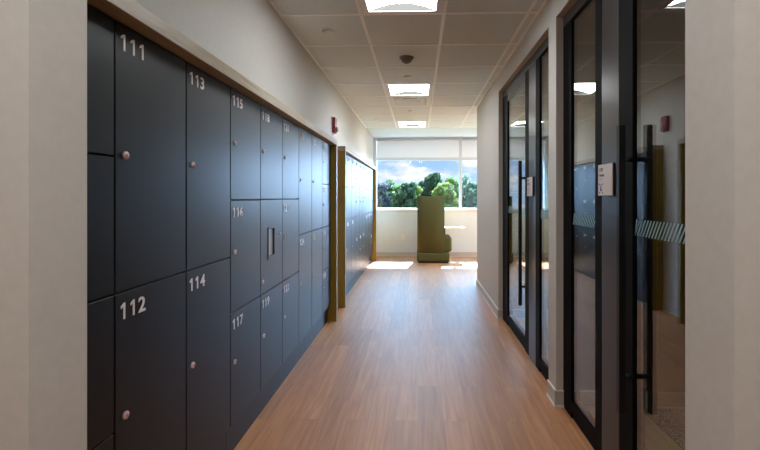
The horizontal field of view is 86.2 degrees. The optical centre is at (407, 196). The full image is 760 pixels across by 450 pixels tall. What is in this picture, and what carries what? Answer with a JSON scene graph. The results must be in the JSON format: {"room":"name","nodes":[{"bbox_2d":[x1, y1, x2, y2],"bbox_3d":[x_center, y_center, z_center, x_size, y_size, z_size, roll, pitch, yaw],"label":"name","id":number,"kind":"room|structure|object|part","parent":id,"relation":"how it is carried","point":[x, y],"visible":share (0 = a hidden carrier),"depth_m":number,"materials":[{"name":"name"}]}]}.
{"room":"office corridor","nodes":[
{"label":"office corridor","id":0,"kind":"room"},
{"bbox_2d":[134,0,372,164],"bbox_3d":[-0.968,-0.100,5.063,0.150,2.900,8.310,0,0,2],"label":"wall","id":1,"kind":"structure","parent":0,"point":[250,37],"depth_m":2.78,"materials":[{"name":"paint"}]},
{"bbox_2d":[331,116,337,134],"bbox_3d":[-0.867,-0.853,4.855,0.066,0.197,0.132,0,0,2],"label":"fire alarm","id":2,"kind":"object","parent":1,"relation":"attached to","point":[334,129],"visible":1,"depth_m":4.80,"materials":[{"name":"red"}]},
{"bbox_2d":[0,0,759,449],"bbox_3d":[0.022,-0.100,0.812,4.400,2.900,0.135,0,0,2],"label":"wall","id":3,"kind":"structure","parent":0,"point":[43,43],"depth_m":0.78,"materials":[{"name":"paint"}]},
{"bbox_2d":[268,0,547,136],"bbox_3d":[2.121,-1.394,4.979,6.030,0.106,8.310,0,0,2],"label":"ceiling","id":4,"kind":"structure","parent":0,"point":[461,50],"depth_m":3.76,"materials":[{"name":"tile"}]},
{"bbox_2d":[323,29,333,34],"bbox_3d":[-0.646,-1.340,3.299,0.092,0.016,0.092,0,0,2],"label":"sprinkler","id":5,"kind":"object","parent":4,"relation":"attached to","point":[325,31],"visible":1,"depth_m":3.28,"materials":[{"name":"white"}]},
{"bbox_2d":[359,0,443,13],"bbox_3d":[-0.045,-1.395,2.675,0.584,0.104,0.584,0,0,2],"label":"ceiling light","id":6,"kind":"object","parent":4,"relation":"attached to","point":[367,6],"visible":1,"depth_m":2.93,"materials":[{"name":"white plastic"}]},
{"bbox_3d":[-0.038,-1.377,2.938,0.486,0.055,0.004,0,0,2],"label":"plate","id":7,"kind":"part","parent":6,"relation":"part of","materials":[{"name":"white"}]},
{"bbox_2d":[399,55,413,63],"bbox_3d":[-0.009,-1.318,3.922,0.140,0.058,0.140,0,0,2],"label":"smoke detector","id":8,"kind":"object","parent":4,"relation":"attached to","point":[406,59],"visible":1,"depth_m":3.88,"materials":[{"name":"grey"}]},
{"bbox_2d":[384,84,432,95],"bbox_3d":[0.021,-1.395,5.114,0.584,0.104,0.584,0,0,2],"label":"ceiling light","id":9,"kind":"object","parent":4,"relation":"attached to","point":[391,89],"visible":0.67,"depth_m":5.22,"materials":[{"name":"white"}]},
{"bbox_3d":[0.029,-1.377,5.377,0.486,0.055,0.004,0,0,2],"label":"plate","id":10,"kind":"part","parent":9,"relation":"part of","materials":[{"name":"white"}]},
{"bbox_2d":[388,97,430,105],"bbox_3d":[0.038,-1.379,5.724,0.584,0.076,0.584,0,0,2],"label":"ceiling vent","id":11,"kind":"object","parent":4,"relation":"in","point":[394,101],"visible":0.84,"depth_m":5.71,"materials":[{"name":"white metal"}]},
{"bbox_2d":[396,122,427,126],"bbox_3d":[0.088,-1.395,7.553,0.584,0.104,0.584,0,0,2],"label":"ceiling light","id":12,"kind":"object","parent":4,"relation":"attached to","point":[399,124],"visible":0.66,"depth_m":7.74,"materials":[{"name":"white"}]},
{"bbox_3d":[0.095,-1.377,7.816,0.486,0.055,0.004,0,0,2],"label":"plate","id":13,"kind":"part","parent":12,"relation":"part of","materials":[{"name":"white"}]},
{"bbox_2d":[373,137,476,251],"bbox_3d":[2.236,-0.100,9.208,6.330,2.900,0.150,0,0,2],"label":"wall","id":14,"kind":"structure","parent":0,"point":[390,225],"depth_m":9.19,"materials":[{"name":"paint"}]},
{"bbox_2d":[375,138,460,210],"bbox_3d":[0.235,-0.507,9.247,1.938,1.655,0.180,0,0,2],"label":"window","id":15,"kind":"structure","parent":14,"relation":"in","point":[459,157],"depth_m":9.20,"materials":[{"name":"white"}]},
{"bbox_2d":[377,139,458,157],"bbox_3d":[0.234,-1.077,9.203,1.874,0.477,0.049,0,0,2],"label":"roller shade","id":16,"kind":"object","parent":15,"relation":"attached to","point":[386,148],"visible":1,"depth_m":9.21,"materials":[{"name":"fabric"}]},
{"bbox_3d":[0.235,0.305,9.247,1.938,0.030,0.180,0,0,2],"label":"sill","id":17,"kind":"part","parent":15,"relation":"part of","materials":[{"name":"white"}]},
{"bbox_2d":[376,251,476,256],"bbox_3d":[2.234,1.297,9.125,6.030,0.106,0.016,0,0,2],"label":"baseboard","id":18,"kind":"structure","parent":14,"relation":"attached to","point":[378,253],"depth_m":9.18,"materials":[{"name":"plastic"}]},
{"bbox_2d":[461,138,476,210],"bbox_3d":[2.172,-0.507,9.194,1.937,1.655,0.180,0,0,2],"label":"window","id":19,"kind":"structure","parent":14,"relation":"in","point":[462,158],"depth_m":9.18,"materials":[{"name":"white"}]},
{"bbox_2d":[462,139,476,156],"bbox_3d":[2.171,-1.077,9.150,1.873,0.477,0.049,0,0,2],"label":"roller shade","id":20,"kind":"object","parent":19,"relation":"attached to","point":[469,146],"visible":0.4,"depth_m":9.18,"materials":[{"name":"fabric"}]},
{"bbox_2d":[234,256,681,449],"bbox_3d":[2.066,1.408,3.315,6.350,0.124,11.940,0,0,2],"label":"floor","id":21,"kind":"structure","parent":0,"point":[416,357],"depth_m":2.94,"materials":[{"name":"brown wood"}]},
{"bbox_2d":[91,434,113,449],"bbox_3d":[-0.955,0.954,1.089,0.087,0.432,0.359,0,0,2],"label":"locker","id":22,"kind":"object","parent":21,"relation":"on","point":[107,443],"visible":0.24,"depth_m":1.24,"materials":[{"name":"black"}]},
{"bbox_2d":[87,296,113,449],"bbox_3d":[-0.955,0.522,1.089,0.087,0.432,0.359,0,0,2],"label":"locker","id":23,"kind":"object","parent":22,"relation":"on","point":[100,312],"visible":0.11,"depth_m":1.21,"materials":[{"name":"black"}]},
{"bbox_2d":[87,154,113,301],"bbox_3d":[-0.955,0.090,1.089,0.087,0.432,0.359,0,0,2],"label":"locker","id":24,"kind":"object","parent":23,"relation":"on","point":[100,169],"visible":0.14,"depth_m":1.21,"materials":[{"name":"black"}]},
{"bbox_2d":[87,4,113,155],"bbox_3d":[-0.955,-0.342,1.089,0.087,0.432,0.359,0,0,2],"label":"locker","id":25,"kind":"object","parent":24,"relation":"on","point":[100,27],"visible":0.14,"depth_m":1.21,"materials":[{"name":"black"}]},
{"bbox_2d":[108,272,185,449],"bbox_3d":[-0.945,0.738,1.463,0.087,0.864,0.390,0,0,2],"label":"locker","id":26,"kind":"object","parent":21,"relation":"on","point":[150,318],"visible":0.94,"depth_m":1.44,"materials":[{"name":"black"}]},
{"bbox_2d":[108,20,185,292],"bbox_3d":[-0.945,-0.126,1.463,0.087,0.864,0.390,0,0,2],"label":"locker","id":27,"kind":"object","parent":26,"relation":"on","point":[149,156],"visible":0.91,"depth_m":1.42,"materials":[{"name":"black"}]},
{"bbox_2d":[184,258,229,449],"bbox_3d":[-0.934,0.738,1.853,0.087,0.864,0.390,0,0,2],"label":"locker","id":28,"kind":"object","parent":21,"relation":"on","point":[208,285],"visible":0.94,"depth_m":1.82,"materials":[{"name":"black"}]},
{"bbox_2d":[186,61,229,270],"bbox_3d":[-0.934,-0.126,1.853,0.087,0.864,0.390,0,0,2],"label":"locker","id":29,"kind":"object","parent":28,"relation":"on","point":[207,97],"visible":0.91,"depth_m":1.82,"materials":[{"name":"black"}]},
{"bbox_2d":[87,0,336,320],"bbox_3d":[-0.886,0.368,2.674,0.141,1.964,3.531,0,0,2],"label":"surround","id":30,"kind":"object","parent":21,"relation":"on","point":[129,13],"visible":0.62,"depth_m":1.80,"materials":[{"name":"brown wood"}]},
{"bbox_3d":[-0.839,0.396,4.413,0.141,1.909,0.050,0,0,2],"label":"panel","id":31,"kind":"part","parent":30,"relation":"part of","materials":[{"name":"brown wood"}]},
{"bbox_2d":[230,296,259,426],"bbox_3d":[-0.924,0.882,2.243,0.087,0.576,0.390,0,0,2],"label":"locker","id":32,"kind":"object","parent":21,"relation":"on","point":[244,321],"visible":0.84,"depth_m":2.21,"materials":[{"name":"black"}]},
{"bbox_2d":[228,200,259,312],"bbox_3d":[-0.924,0.306,2.243,0.087,0.576,0.390,0,0,2],"label":"locker","id":33,"kind":"object","parent":32,"relation":"on","point":[244,257],"visible":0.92,"depth_m":2.21,"materials":[{"name":"black"}]},
{"bbox_2d":[230,87,259,199],"bbox_3d":[-0.924,-0.270,2.243,0.087,0.576,0.390,0,0,2],"label":"locker","id":34,"kind":"object","parent":33,"relation":"on","point":[244,111],"visible":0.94,"depth_m":2.21,"materials":[{"name":"black"}]},
{"bbox_2d":[212,310,326,449],"bbox_3d":[-0.935,1.262,2.648,0.042,0.177,3.474,0,0,2],"label":"plinth","id":35,"kind":"object","parent":21,"relation":"on","point":[232,437],"visible":0.47,"depth_m":2.61,"materials":[{"name":"metal"}]},
{"bbox_2d":[259,282,281,389],"bbox_3d":[-0.913,0.882,2.633,0.087,0.576,0.390,0,0,2],"label":"locker","id":36,"kind":"object","parent":21,"relation":"on","point":[270,300],"visible":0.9,"depth_m":2.60,"materials":[{"name":"black"}]},
{"bbox_2d":[260,199,281,294],"bbox_3d":[-0.913,0.306,2.633,0.087,0.576,0.390,0,0,2],"label":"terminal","id":37,"kind":"object","parent":36,"relation":"on","point":[270,209],"visible":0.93,"depth_m":2.60,"materials":[{"name":"black"}]},
{"bbox_2d":[257,105,281,199],"bbox_3d":[-0.913,-0.270,2.633,0.087,0.576,0.390,0,0,2],"label":"locker","id":38,"kind":"object","parent":37,"relation":"on","point":[270,122],"visible":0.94,"depth_m":2.60,"materials":[{"name":"black"}]},
{"bbox_2d":[282,272,298,362],"bbox_3d":[-0.903,0.882,3.023,0.087,0.576,0.390,0,0,2],"label":"locker","id":39,"kind":"object","parent":21,"relation":"on","point":[290,286],"visible":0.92,"depth_m":3.01,"materials":[{"name":"black"}]},
{"bbox_2d":[279,199,298,280],"bbox_3d":[-0.903,0.306,3.023,0.087,0.576,0.390,0,0,2],"label":"locker","id":40,"kind":"object","parent":39,"relation":"on","point":[290,207],"visible":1,"depth_m":3.01,"materials":[{"name":"black"}]},
{"bbox_2d":[282,117,298,198],"bbox_3d":[-0.903,-0.270,3.023,0.087,0.576,0.390,0,0,2],"label":"locker","id":41,"kind":"object","parent":40,"relation":"on","point":[290,131],"visible":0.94,"depth_m":3.01,"materials":[{"name":"black"}]},
{"bbox_2d":[298,231,311,342],"bbox_3d":[-0.892,0.738,3.413,0.087,0.864,0.390,0,0,2],"label":"locker","id":42,"kind":"object","parent":21,"relation":"on","point":[305,239],"visible":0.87,"depth_m":3.41,"materials":[{"name":"black"}]},
{"bbox_2d":[299,127,311,234],"bbox_3d":[-0.892,-0.126,3.413,0.087,0.864,0.390,0,0,2],"label":"locker","id":43,"kind":"object","parent":42,"relation":"on","point":[305,138],"visible":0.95,"depth_m":3.41,"materials":[{"name":"black"}]},
{"bbox_2d":[312,228,321,326],"bbox_3d":[-0.882,0.738,3.802,0.087,0.864,0.390,0,0,2],"label":"locker","id":44,"kind":"object","parent":21,"relation":"on","point":[317,233],"visible":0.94,"depth_m":3.77,"materials":[{"name":"black"}]},
{"bbox_2d":[312,135,321,229],"bbox_3d":[-0.882,-0.126,3.802,0.087,0.864,0.390,0,0,2],"label":"locker","id":45,"kind":"object","parent":44,"relation":"on","point":[316,142],"visible":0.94,"depth_m":3.77,"materials":[{"name":"black"}]},
{"bbox_2d":[322,265,330,313],"bbox_3d":[-0.871,0.954,4.192,0.087,0.432,0.390,0,0,2],"label":"locker","id":46,"kind":"object","parent":21,"relation":"on","point":[326,273],"visible":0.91,"depth_m":4.18,"materials":[{"name":"black"}]},
{"bbox_2d":[322,225,330,270],"bbox_3d":[-0.871,0.522,4.192,0.087,0.432,0.390,0,0,2],"label":"locker","id":47,"kind":"object","parent":46,"relation":"on","point":[326,231],"visible":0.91,"depth_m":4.18,"materials":[{"name":"black"}]},
{"bbox_2d":[322,184,330,226],"bbox_3d":[-0.871,0.090,4.192,0.087,0.432,0.390,0,0,2],"label":"locker","id":48,"kind":"object","parent":47,"relation":"on","point":[326,189],"visible":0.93,"depth_m":4.18,"materials":[{"name":"black"}]},
{"bbox_2d":[322,141,330,184],"bbox_3d":[-0.871,-0.342,4.192,0.087,0.432,0.390,0,0,2],"label":"locker","id":49,"kind":"object","parent":48,"relation":"on","point":[326,148],"visible":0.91,"depth_m":4.18,"materials":[{"name":"black"}]},
{"bbox_2d":[346,253,346,284],"bbox_3d":[-0.845,0.954,5.168,0.087,0.432,0.390,0,0,2],"label":"locker","id":50,"kind":"object","parent":21,"relation":"on","point":[346,253],"visible":0.02,"depth_m":5.34,"materials":[{"name":"black"}]},
{"bbox_2d":[346,220,346,251],"bbox_3d":[-0.845,0.522,5.168,0.087,0.432,0.390,0,0,2],"label":"locker","id":51,"kind":"object","parent":50,"relation":"on","point":[346,220],"visible":0.02,"depth_m":5.34,"materials":[{"name":"black"}]},
{"bbox_2d":[346,187,346,219],"bbox_3d":[-0.845,0.090,5.168,0.087,0.432,0.390,0,0,2],"label":"locker","id":52,"kind":"object","parent":51,"relation":"on","point":[346,187],"visible":0.02,"depth_m":5.34,"materials":[{"name":"black"}]},
{"bbox_2d":[346,155,346,186],"bbox_3d":[-0.845,-0.342,5.168,0.087,0.432,0.390,0,0,2],"label":"locker","id":53,"kind":"object","parent":52,"relation":"on","point":[346,155],"visible":0.02,"depth_m":5.34,"materials":[{"name":"black"}]},
{"bbox_2d":[346,218,351,283],"bbox_3d":[-0.834,0.738,5.557,0.087,0.864,0.390,0,0,2],"label":"locker","id":54,"kind":"object","parent":21,"relation":"on","point":[349,221],"visible":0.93,"depth_m":5.58,"materials":[{"name":"black"}]},
{"bbox_2d":[347,155,351,218],"bbox_3d":[-0.834,-0.126,5.557,0.087,0.864,0.390,0,0,2],"label":"locker","id":55,"kind":"object","parent":54,"relation":"on","point":[349,159],"visible":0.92,"depth_m":5.58,"materials":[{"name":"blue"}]},
{"bbox_2d":[351,217,355,277],"bbox_3d":[-0.823,0.738,5.947,0.087,0.864,0.390,0,0,2],"label":"locker","id":56,"kind":"object","parent":21,"relation":"on","point":[353,218],"visible":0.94,"depth_m":5.92,"materials":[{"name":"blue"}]},
{"bbox_2d":[352,158,355,217],"bbox_3d":[-0.823,-0.126,5.947,0.087,0.864,0.390,0,0,2],"label":"locker","id":57,"kind":"object","parent":56,"relation":"on","point":[353,160],"visible":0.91,"depth_m":5.92,"materials":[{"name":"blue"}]},
{"bbox_2d":[337,146,375,307],"bbox_3d":[-0.776,0.368,6.726,0.141,1.964,3.612,0,0,2],"label":"surround","id":58,"kind":"object","parent":21,"relation":"on","point":[342,151],"visible":0.56,"depth_m":4.92,"materials":[{"name":"brown wood"}]},
{"bbox_3d":[-0.825,0.396,4.945,0.141,1.909,0.050,0,0,2],"label":"panel","id":59,"kind":"part","parent":58,"relation":"part of","materials":[{"name":"brown wood"}]},
{"bbox_3d":[-0.728,0.396,8.506,0.141,1.909,0.050,0,0,2],"label":"panel","id":60,"kind":"part","parent":58,"relation":"part of","materials":[{"name":"brown wood"}]},
{"bbox_2d":[356,234,359,272],"bbox_3d":[-0.813,0.882,6.337,0.087,0.576,0.390,0,0,2],"label":"locker","id":61,"kind":"object","parent":21,"relation":"on","point":[358,235],"visible":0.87,"depth_m":6.31,"materials":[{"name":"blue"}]},
{"bbox_2d":[356,198,359,234],"bbox_3d":[-0.813,0.306,6.337,0.087,0.576,0.390,0,0,2],"label":"locker","id":62,"kind":"object","parent":61,"relation":"on","point":[357,199],"visible":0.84,"depth_m":6.31,"materials":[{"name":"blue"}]},
{"bbox_2d":[356,161,359,197],"bbox_3d":[-0.813,-0.270,6.337,0.087,0.576,0.390,0,0,2],"label":"locker","id":63,"kind":"object","parent":62,"relation":"on","point":[357,162],"visible":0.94,"depth_m":6.31,"materials":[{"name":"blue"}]},
{"bbox_2d":[346,256,370,294],"bbox_3d":[-0.825,1.262,6.726,0.042,0.177,3.504,0,0,2],"label":"plinth","id":64,"kind":"object","parent":21,"relation":"on","point":[361,270],"visible":0.5,"depth_m":6.55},
{"bbox_2d":[359,232,362,267],"bbox_3d":[-0.802,0.882,6.726,0.087,0.576,0.390,0,0,2],"label":"locker","id":65,"kind":"object","parent":21,"relation":"on","point":[361,233],"visible":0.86,"depth_m":6.75,"materials":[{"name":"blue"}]},
{"bbox_2d":[360,198,362,232],"bbox_3d":[-0.802,0.306,6.726,0.087,0.576,0.390,0,0,2],"label":"locker","id":66,"kind":"object","parent":65,"relation":"on","point":[361,199],"visible":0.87,"depth_m":6.75,"materials":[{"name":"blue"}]},
{"bbox_2d":[360,163,362,197],"bbox_3d":[-0.802,-0.270,6.726,0.087,0.576,0.390,0,0,2],"label":"locker","id":67,"kind":"object","parent":66,"relation":"on","point":[361,164],"visible":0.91,"depth_m":6.75,"materials":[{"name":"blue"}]},
{"bbox_2d":[362,230,365,263],"bbox_3d":[-0.792,0.882,7.116,0.087,0.576,0.390,0,0,2],"label":"locker","id":68,"kind":"object","parent":21,"relation":"on","point":[364,231],"visible":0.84,"depth_m":7.13,"materials":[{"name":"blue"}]},
{"bbox_2d":[363,198,365,230],"bbox_3d":[-0.792,0.306,7.116,0.087,0.576,0.390,0,0,2],"label":"locker","id":69,"kind":"object","parent":68,"relation":"on","point":[364,199],"visible":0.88,"depth_m":7.13,"materials":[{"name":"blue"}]},
{"bbox_2d":[363,165,365,197],"bbox_3d":[-0.792,-0.270,7.116,0.087,0.576,0.390,0,0,2],"label":"locker","id":70,"kind":"object","parent":69,"relation":"on","point":[364,166],"visible":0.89,"depth_m":7.13,"materials":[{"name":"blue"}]},
{"bbox_2d":[366,213,367,259],"bbox_3d":[-0.781,0.738,7.505,0.087,0.864,0.390,0,0,2],"label":"locker","id":71,"kind":"object","parent":21,"relation":"on","point":[366,213],"visible":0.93,"depth_m":7.45,"materials":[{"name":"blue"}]},
{"bbox_2d":[366,166,367,212],"bbox_3d":[-0.781,-0.126,7.505,0.087,0.864,0.390,0,0,2],"label":"locker","id":72,"kind":"object","parent":71,"relation":"on","point":[366,166],"visible":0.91,"depth_m":7.40,"materials":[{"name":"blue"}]},
{"bbox_2d":[368,212,370,257],"bbox_3d":[-0.770,0.738,7.895,0.087,0.864,0.390,0,0,2],"label":"locker","id":73,"kind":"object","parent":21,"relation":"on","point":[369,213],"visible":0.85,"depth_m":7.86,"materials":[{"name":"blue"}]},
{"bbox_2d":[368,168,370,212],"bbox_3d":[-0.770,-0.126,7.895,0.087,0.864,0.390,0,0,2],"label":"locker","id":74,"kind":"object","parent":73,"relation":"on","point":[369,169],"visible":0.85,"depth_m":7.86,"materials":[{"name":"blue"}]},
{"bbox_2d":[371,232,372,253],"bbox_3d":[-0.760,0.954,8.284,0.087,0.432,0.390,0,0,2],"label":"locker","id":75,"kind":"object","parent":21,"relation":"on","point":[372,232],"visible":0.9,"depth_m":8.28,"materials":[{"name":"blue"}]},
{"bbox_2d":[371,211,372,232],"bbox_3d":[-0.760,0.522,8.284,0.087,0.432,0.390,0,0,2],"label":"locker","id":76,"kind":"object","parent":75,"relation":"on","point":[372,211],"visible":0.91,"depth_m":8.28,"materials":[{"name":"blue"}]},
{"bbox_2d":[371,191,372,211],"bbox_3d":[-0.760,0.090,8.284,0.087,0.432,0.390,0,0,2],"label":"locker","id":77,"kind":"object","parent":76,"relation":"on","point":[371,191],"visible":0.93,"depth_m":8.19,"materials":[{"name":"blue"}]},
{"bbox_2d":[371,169,372,190],"bbox_3d":[-0.760,-0.342,8.284,0.087,0.432,0.390,0,0,2],"label":"locker","id":78,"kind":"object","parent":77,"relation":"on","point":[371,169],"visible":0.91,"depth_m":8.37,"materials":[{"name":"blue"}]},
{"bbox_2d":[417,196,464,262],"bbox_3d":[0.705,0.669,8.565,1.006,1.362,0.734,0,0,2],"label":"lounge chair","id":79,"kind":"object","parent":21,"relation":"on","point":[433,245],"visible":1,"depth_m":8.21,"materials":[{"name":"green fabric"}]},
{"bbox_3d":[0.533,1.335,8.559,0.610,0.031,0.660,0,0,2],"label":"foot plate","id":80,"kind":"part","parent":79,"relation":"part of","materials":[{"name":"metal"}]},
{"bbox_3d":[0.599,0.976,8.557,0.633,0.322,0.550,0,0,2],"label":"seat","id":81,"kind":"part","parent":79,"relation":"part of","materials":[{"name":"green fabric"}]},
{"bbox_2d":[645,408,684,449],"bbox_3d":[2.249,1.346,1.720,1.592,0.008,1.656,0,0,2],"label":"carpet","id":82,"kind":"object","parent":21,"relation":"on","point":[671,421],"visible":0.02,"depth_m":2.41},
{"bbox_2d":[477,106,478,280],"bbox_3d":[3.225,-0.100,7.585,4.265,2.900,3.340,0,0,2],"label":"wall","id":83,"kind":"structure","parent":0,"point":[478,106],"depth_m":5.98,"materials":[{"name":"paint"}]},
{"bbox_2d":[476,279,684,408],"bbox_3d":[3.053,1.297,4.307,4.131,0.106,3.556,0,0,2],"label":"baseboard","id":84,"kind":"structure","parent":83,"relation":"attached to","point":[665,400],"depth_m":2.59,"materials":[{"name":"plastic"}]},
{"bbox_2d":[479,0,576,389],"bbox_3d":[1.050,-0.100,3.413,0.145,2.900,5.120,0,0,2],"label":"wall","id":85,"kind":"structure","parent":0,"point":[549,22],"depth_m":3.06,"materials":[{"name":"paint"}]},
{"bbox_2d":[505,69,528,354],"bbox_3d":[1.056,0.132,3.889,0.164,2.424,0.941,0,0,2],"label":"door","id":86,"kind":"structure","parent":85,"relation":"in","point":[520,333],"depth_m":3.92,"materials":[{"name":"black metal"}]},
{"bbox_3d":[1.063,-1.040,3.882,0.055,0.080,0.695,0,0,2],"label":"rail","id":87,"kind":"part","parent":86,"relation":"part of","materials":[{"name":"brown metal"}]},
{"bbox_3d":[1.063,1.292,3.882,0.055,0.105,0.695,0,0,2],"label":"rail","id":88,"kind":"part","parent":86,"relation":"part of","materials":[{"name":"black metal"}]},
{"bbox_3d":[0.978,0.315,3.520,0.028,1.254,0.028,0,0,2],"label":"handle","id":89,"kind":"part","parent":86,"relation":"part of","materials":[{"name":"black"}]},
{"bbox_2d":[503,36,548,365],"bbox_3d":[1.056,0.098,3.615,0.055,2.505,1.723,0,0,2],"label":"door frame","id":90,"kind":"structure","parent":85,"relation":"attached to","point":[531,64],"depth_m":3.33,"materials":[{"name":"black metal"}]},
{"bbox_3d":[1.078,0.132,4.419,0.055,2.436,0.114,0,0,2],"label":"post","id":91,"kind":"part","parent":90,"relation":"part of","materials":[{"name":"black metal"}]},
{"bbox_3d":[1.048,0.132,3.316,0.055,2.436,0.200,0,0,2],"label":"post","id":92,"kind":"part","parent":90,"relation":"part of","materials":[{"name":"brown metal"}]},
{"bbox_2d":[527,177,533,195],"bbox_3d":[1.012,-0.083,3.339,0.015,0.156,0.150,0,0,2],"label":"room sign","id":93,"kind":"object","parent":85,"relation":"attached to","point":[530,180],"visible":1,"depth_m":3.31,"materials":[{"name":"white"}]},
{"bbox_2d":[536,45,548,380],"bbox_3d":[1.040,0.132,3.007,0.055,2.436,0.415,0,0,2],"label":"window","id":94,"kind":"structure","parent":85,"relation":"in","point":[542,364],"depth_m":3.12,"materials":[{"name":"clear glass"}]},
{"bbox_3d":[1.038,-1.080,2.967,0.055,0.012,0.295,0,0,2],"label":"rail","id":95,"kind":"part","parent":94,"relation":"part of","materials":[{"name":"black metal"}]},
{"bbox_3d":[1.038,1.298,2.967,0.055,0.105,0.295,0,0,2],"label":"rail","id":96,"kind":"part","parent":94,"relation":"part of","materials":[{"name":"black metal"}]},
{"bbox_2d":[569,0,601,449],"bbox_3d":[1.020,0.132,2.280,0.055,2.436,0.444,0,0,2],"label":"window","id":97,"kind":"structure","parent":85,"relation":"in","point":[590,427],"depth_m":2.47,"materials":[{"name":"black glass"}]},
{"bbox_3d":[1.020,-1.080,2.301,0.055,0.012,0.333,0,0,2],"label":"rail","id":98,"kind":"part","parent":97,"relation":"part of","materials":[{"name":"black metal"}]},
{"bbox_3d":[1.020,1.298,2.301,0.055,0.105,0.333,0,0,2],"label":"rail","id":99,"kind":"part","parent":97,"relation":"part of","materials":[{"name":"black metal"}]},
{"bbox_2d":[563,0,618,449],"bbox_3d":[1.006,0.098,1.763,0.055,2.505,1.680,0,0,2],"label":"door frame","id":100,"kind":"structure","parent":85,"relation":"attached to","point":[610,8],"depth_m":1.99,"materials":[{"name":"black metal"}]},
{"bbox_3d":[1.027,0.132,2.553,0.055,2.436,0.100,0,0,2],"label":"post","id":101,"kind":"part","parent":100,"relation":"part of","materials":[{"name":"black metal"}]},
{"bbox_3d":[1.011,0.132,1.968,0.055,2.436,0.177,0,0,2],"label":"post","id":102,"kind":"part","parent":100,"relation":"part of","materials":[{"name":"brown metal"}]},
{"bbox_2d":[598,163,614,195],"bbox_3d":[0.976,-0.083,1.989,0.015,0.156,0.150,0,0,2],"label":"room sign","id":103,"kind":"object","parent":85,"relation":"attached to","point":[606,172],"visible":1,"depth_m":1.97,"materials":[{"name":"white"}]},
{"bbox_2d":[616,0,684,449],"bbox_3d":[0.989,0.132,1.419,0.164,2.424,0.915,0,0,2],"label":"door","id":104,"kind":"structure","parent":85,"relation":"in","point":[631,159],"depth_m":1.76,"materials":[{"name":"black metal"}]},
{"bbox_3d":[0.930,0.315,1.765,0.028,1.254,0.028,0,0,2],"label":"handle","id":105,"kind":"part","parent":104,"relation":"part of","materials":[{"name":"black"}]},
{"bbox_3d":[1.066,0.315,1.762,0.028,1.254,0.028,0,0,2],"label":"handle","id":106,"kind":"part","parent":104,"relation":"part of","materials":[{"name":"black"}]},
{"bbox_2d":[513,83,548,309],"bbox_3d":[2.139,-0.100,4.521,1.970,2.900,0.146,0,0,2],"label":"wall","id":107,"kind":"structure","parent":0,"point":[519,101],"depth_m":4.47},
{"bbox_2d":[547,0,684,82],"bbox_3d":[2.088,-1.400,2.671,1.970,0.300,3.554,0,0,2],"label":"ceiling","id":108,"kind":"structure","parent":0,"point":[645,0],"depth_m":3.69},
{"bbox_2d":[580,1,684,391],"bbox_3d":[2.088,-0.100,2.650,1.970,2.900,0.151,0,0,2],"label":"wall","id":109,"kind":"structure","parent":0,"point":[664,20],"depth_m":2.59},
{"label":"outside","id":110,"kind":"structure","parent":0,"visible":0},
{"bbox_3d":[13.146,6.600,115.686,260.000,0.500,208.000,0,0,2],"label":"ground","id":111,"kind":"structure","parent":110,"visible":0},
{"bbox_2d":[377,182,391,207],"bbox_3d":[-1.998,2.615,30.083,2.092,7.470,2.343,0,0,2],"label":"tree","id":112,"kind":"object","parent":111,"relation":"on","point":[384,200],"visible":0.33,"depth_m":29.80,"materials":[{"name":"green plant"}]},
{"bbox_2d":[381,179,394,207],"bbox_3d":[-1.287,2.515,30.550,3.513,7.669,3.540,0,0,2],"label":"tree","id":113,"kind":"object","parent":111,"relation":"on","point":[389,189],"visible":0.06,"depth_m":30.39,"materials":[{"name":"green plant"}]},
{"bbox_2d":[386,184,401,206],"bbox_3d":[-0.691,2.666,32.891,2.930,7.368,3.233,0,0,34],"label":"tree","id":114,"kind":"object","parent":111,"relation":"on","point":[395,188],"visible":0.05,"depth_m":32.68,"materials":[{"name":"green plant"}]},
{"bbox_2d":[392,181,416,207],"bbox_3d":[-0.222,2.600,30.027,2.518,7.500,2.723,0,0,25],"label":"tree","id":115,"kind":"object","parent":111,"relation":"on","point":[404,196],"visible":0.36,"depth_m":29.72,"materials":[{"name":"green plant"}]},
{"bbox_2d":[411,186,422,206],"bbox_3d":[0.519,2.705,31.069,2.738,7.290,2.917,0,0,2],"label":"tree","id":116,"kind":"object","parent":111,"relation":"on","point":[418,189],"visible":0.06,"depth_m":30.52,"materials":[{"name":"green plant"}]},
{"bbox_2d":[417,181,427,195],"bbox_3d":[1.123,2.514,32.932,2.655,7.673,3.029,0,0,2],"label":"tree","id":117,"kind":"object","parent":111,"relation":"on","point":[421,184],"visible":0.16,"depth_m":32.56,"materials":[{"name":"green plant"}]},
{"bbox_2d":[421,172,442,195],"bbox_3d":[1.953,2.185,33.047,2.848,8.330,2.819,0,0,-6],"label":"tree","id":118,"kind":"object","parent":111,"relation":"on","point":[432,180],"visible":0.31,"depth_m":32.55,"materials":[{"name":"green plant"}]},
{"bbox_2d":[431,182,458,207],"bbox_3d":[2.782,2.606,30.944,3.133,7.488,3.267,0,0,2],"label":"tree","id":119,"kind":"object","parent":111,"relation":"on","point":[443,189],"visible":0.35,"depth_m":30.47,"materials":[{"name":"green plant"}]},
{"bbox_2d":[445,176,458,197],"bbox_3d":[3.397,2.369,32.349,3.176,7.961,2.913,0,0,2],"label":"tree","id":120,"kind":"object","parent":111,"relation":"on","point":[451,180],"visible":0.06,"depth_m":31.97,"materials":[{"name":"green plant"}]},
{"bbox_2d":[458,174,470,195],"bbox_3d":[4.466,2.301,31.926,3.466,8.097,3.441,0,0,2],"label":"tree","id":121,"kind":"object","parent":111,"relation":"on","point":[465,178],"visible":0.02,"depth_m":31.79,"materials":[{"name":"green plant"}]},
{"bbox_2d":[457,181,476,207],"bbox_3d":[5.113,2.595,30.365,3.021,7.510,3.153,0,0,32],"label":"tree","id":122,"kind":"object","parent":111,"relation":"on","point":[469,190],"visible":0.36,"depth_m":29.91,"materials":[{"name":"green plant"}]}
]}

